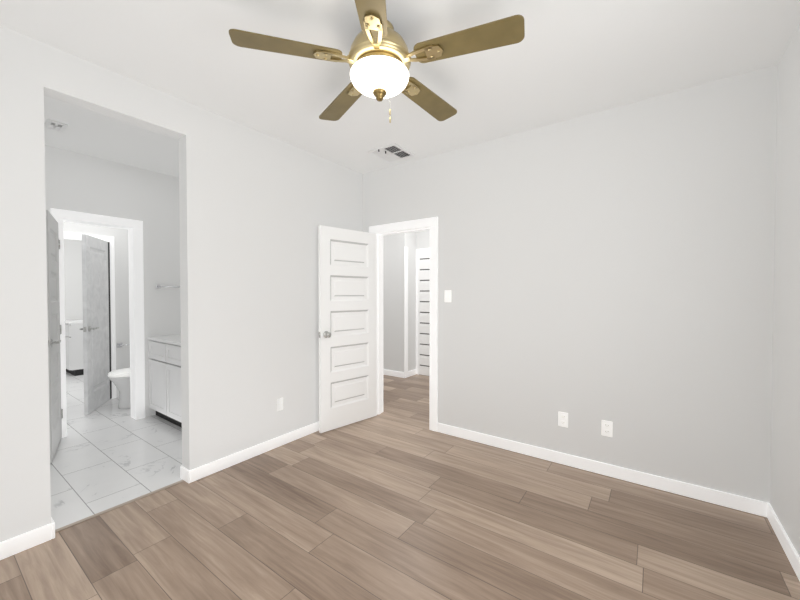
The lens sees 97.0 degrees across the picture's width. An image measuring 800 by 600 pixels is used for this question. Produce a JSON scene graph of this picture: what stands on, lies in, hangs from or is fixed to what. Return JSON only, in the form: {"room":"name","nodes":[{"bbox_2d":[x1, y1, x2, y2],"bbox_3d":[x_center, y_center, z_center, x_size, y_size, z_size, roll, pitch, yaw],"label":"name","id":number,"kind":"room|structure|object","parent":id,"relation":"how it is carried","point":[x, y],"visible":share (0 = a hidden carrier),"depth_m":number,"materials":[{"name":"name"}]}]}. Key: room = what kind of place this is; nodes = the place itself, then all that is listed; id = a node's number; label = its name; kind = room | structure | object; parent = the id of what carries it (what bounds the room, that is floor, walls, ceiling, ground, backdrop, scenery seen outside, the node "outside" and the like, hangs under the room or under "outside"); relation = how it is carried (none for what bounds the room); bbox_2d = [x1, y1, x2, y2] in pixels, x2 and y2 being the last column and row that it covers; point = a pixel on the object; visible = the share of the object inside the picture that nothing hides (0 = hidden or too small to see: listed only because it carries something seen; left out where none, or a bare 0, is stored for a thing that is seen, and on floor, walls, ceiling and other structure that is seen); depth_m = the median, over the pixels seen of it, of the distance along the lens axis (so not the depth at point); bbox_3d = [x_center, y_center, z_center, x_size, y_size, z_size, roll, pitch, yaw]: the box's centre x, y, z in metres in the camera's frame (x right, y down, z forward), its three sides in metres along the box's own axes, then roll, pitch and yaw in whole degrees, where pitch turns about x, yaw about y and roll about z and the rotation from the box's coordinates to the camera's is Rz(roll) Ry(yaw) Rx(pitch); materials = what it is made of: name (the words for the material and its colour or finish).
{"room":"empty bedroom","nodes":[
{"label":"empty bedroom","id":0,"kind":"room"},
{"bbox_2d":[64,239,82,319],"bbox_3d":[-6.389,-0.108,6.157,0.120,2.740,1.890,1,1,36],"label":"wall","id":1,"kind":"structure","parent":0,"point":[72,248],"depth_m":6.54,"materials":[{"name":"grey paint"}]},
{"bbox_2d":[63,222,129,396],"bbox_3d":[-3.875,-0.081,4.567,0.120,2.740,1.300,1,1,36],"label":"wall","id":2,"kind":"structure","parent":0,"point":[121,253],"depth_m":4.69,"materials":[{"name":"grey paint"}]},
{"bbox_2d":[80,234,111,414],"bbox_3d":[-3.644,0.272,4.264,0.135,2.020,0.671,0,1,-21],"label":"door","id":3,"kind":"structure","parent":2,"relation":"in","point":[96,328],"depth_m":4.20,"materials":[{"name":"grey paint"}]},
{"bbox_2d":[45,145,180,416],"bbox_3d":[-3.018,-0.067,3.737,0.120,2.740,1.650,1,1,36],"label":"wall","id":4,"kind":"structure","parent":0,"point":[156,194],"depth_m":3.91,"materials":[{"name":"grey paint"}]},
{"bbox_2d":[46,210,62,462],"bbox_3d":[-3.014,0.292,3.074,0.137,2.020,0.672,-1,1,-38],"label":"bathroom door","id":5,"kind":"structure","parent":4,"relation":"in","point":[52,233],"depth_m":3.03,"materials":[{"name":"grey paint"}]},
{"bbox_2d":[156,285,179,287],"bbox_3d":[-2.612,-0.154,4.139,0.068,0.040,0.400,1,1,36],"label":"towel rail","id":6,"kind":"object","parent":4,"relation":"attached to","point":[157,286],"visible":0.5,"depth_m":4.01,"materials":[{"name":"silver metal"}]},
{"bbox_2d":[0,25,362,541],"bbox_3d":[-1.508,-0.049,2.669,0.120,2.740,3.777,1,1,36],"label":"wall","id":7,"kind":"structure","parent":0,"point":[253,203],"depth_m":2.63,"materials":[{"name":"grey paint"}]},
{"bbox_2d":[50,208,437,437],"bbox_3d":[-1.442,0.213,4.151,5.450,2.165,2.443,0,1,-19],"label":"trim","id":8,"kind":"structure","parent":7,"relation":"attached to","point":[135,227],"depth_m":3.84,"materials":[{"name":"white wood"}]},
{"bbox_2d":[277,397,282,410],"bbox_3d":[-1.083,0.938,3.183,0.009,0.116,0.072,1,1,36],"label":"outlet","id":9,"kind":"object","parent":7,"relation":"attached to","point":[282,397],"visible":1,"depth_m":3.18,"materials":[{"name":"white plastic"}]},
{"bbox_2d":[383,232,408,371],"bbox_3d":[-2.098,-0.129,7.366,5.440,2.740,0.120,1,1,36],"label":"wall","id":10,"kind":"structure","parent":0,"point":[394,244],"depth_m":5.86,"materials":[{"name":"grey paint"}]},
{"bbox_2d":[0,372,799,599],"bbox_3d":[-1.621,1.338,4.635,9.430,0.100,6.800,1,1,36],"label":"floor","id":11,"kind":"structure","parent":0,"point":[383,506],"depth_m":2.07,"materials":[{"name":"wood"}]},
{"bbox_2d":[65,319,83,375],"bbox_3d":[-5.650,0.739,6.310,0.876,1.040,0.560,1,1,36],"label":"vanity","id":12,"kind":"object","parent":11,"relation":"on","point":[74,365],"visible":0.28,"depth_m":5.91,"materials":[{"name":"white wood"}]},
{"bbox_2d":[55,480,183,532],"bbox_3d":[-1.786,1.327,2.306,0.030,0.006,0.725,1,1,36],"label":"trim","id":13,"kind":"structure","parent":11,"relation":"on","point":[180,481],"depth_m":2.26,"materials":[{"name":"beige wood"}]},
{"bbox_2d":[108,368,130,408],"bbox_3d":[-3.205,0.891,4.420,0.440,0.800,0.711,1,1,36],"label":"toilet","id":14,"kind":"object","parent":11,"relation":"on","point":[120,378],"visible":0.17,"depth_m":4.19,"materials":[{"name":"white ceramic"}]},
{"bbox_2d":[147,334,181,427],"bbox_3d":[-2.076,0.783,3.747,1.380,1.040,0.555,1,1,36],"label":"vanity","id":15,"kind":"object","parent":11,"relation":"on","point":[164,352],"visible":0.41,"depth_m":3.69,"materials":[{"name":"white wood"}]},
{"bbox_2d":[0,0,799,177],"bbox_3d":[-1.621,-1.512,4.586,9.430,0.120,6.800,1,1,36],"label":"ceiling","id":16,"kind":"structure","parent":0,"point":[574,58],"depth_m":2.08,"materials":[{"name":"white paint"}]},
{"bbox_2d":[44,119,67,131],"bbox_3d":[-2.806,-1.416,2.878,0.200,0.012,0.120,1,1,36],"label":"ceiling vent","id":17,"kind":"object","parent":16,"relation":"in","point":[49,124],"visible":0.97,"depth_m":2.87,"materials":[{"name":"white metal"}]},
{"bbox_2d":[229,0,524,122],"bbox_3d":[-0.072,-1.170,1.867,1.374,0.471,1.329,1,1,36],"label":"ceiling fan","id":18,"kind":"object","parent":16,"relation":"hanging from","point":[379,59],"depth_m":1.72,"materials":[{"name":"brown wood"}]},
{"bbox_2d":[368,143,414,162],"bbox_3d":[-0.079,-1.417,3.443,0.320,0.030,0.340,1,1,36],"label":"ceiling vent","id":19,"kind":"object","parent":16,"relation":"in","point":[393,152],"visible":1,"depth_m":3.43,"materials":[{"name":"white metal"}]},
{"bbox_2d":[409,232,416,370],"bbox_3d":[0.164,-0.105,5.957,0.120,2.740,0.230,1,1,36],"label":"wall","id":20,"kind":"structure","parent":0,"point":[412,235],"depth_m":5.92,"materials":[{"name":"grey paint"}]},
{"bbox_2d":[417,230,429,375],"bbox_3d":[1.887,-0.087,4.935,4.110,2.740,0.120,1,1,36],"label":"wall","id":21,"kind":"structure","parent":0,"point":[423,237],"depth_m":5.92,"materials":[{"name":"grey paint"}]},
{"bbox_2d":[418,250,429,375],"bbox_3d":[0.601,0.217,5.764,0.696,2.078,0.038,1,1,36],"label":"hall door","id":22,"kind":"structure","parent":21,"relation":"in","point":[424,256],"depth_m":5.89,"materials":[{"name":"white paint"}]},
{"bbox_2d":[363,65,777,502],"bbox_3d":[1.000,-0.056,3.119,3.430,2.740,0.120,1,1,36],"label":"wall","id":23,"kind":"structure","parent":0,"point":[615,265],"depth_m":2.60,"materials":[{"name":"grey paint"}]},
{"bbox_2d":[318,225,376,432],"bbox_3d":[-0.541,0.283,3.704,0.154,2.018,0.724,1,1,41],"label":"bedroom door","id":24,"kind":"structure","parent":23,"relation":"in","point":[347,259],"depth_m":3.65,"materials":[{"name":"white paint"}]},
{"bbox_2d":[0,369,799,580],"bbox_3d":[-1.976,1.250,4.242,9.310,0.090,5.510,1,1,36],"label":"baseboard","id":25,"kind":"structure","parent":23,"relation":"attached to","point":[17,544],"depth_m":2.58,"materials":[{"name":"white wood"}]},
{"bbox_2d":[445,290,450,301],"bbox_3d":[0.463,-0.037,3.425,0.072,0.116,0.011,1,1,36],"label":"light switch","id":26,"kind":"object","parent":23,"relation":"attached to","point":[447,292],"visible":1,"depth_m":3.42,"materials":[{"name":"white plastic"}]},
{"bbox_2d":[558,412,567,427],"bbox_3d":[1.308,0.959,2.836,0.072,0.116,0.009,1,1,36],"label":"outlet","id":27,"kind":"object","parent":23,"relation":"attached to","point":[562,417],"visible":1,"depth_m":2.83,"materials":[{"name":"white plastic"}]},
{"bbox_2d":[601,420,612,436],"bbox_3d":[1.556,0.967,2.658,0.072,0.116,0.009,1,1,36],"label":"outlet","id":28,"kind":"object","parent":23,"relation":"attached to","point":[607,426],"visible":1,"depth_m":2.65,"materials":[{"name":"white plastic"}]},
{"bbox_2d":[770,24,799,556],"bbox_3d":[1.243,-0.014,0.620,0.120,2.740,3.657,1,1,36],"label":"wall","id":29,"kind":"structure","parent":0,"point":[785,416],"depth_m":1.92,"materials":[{"name":"grey paint"}]}
]}

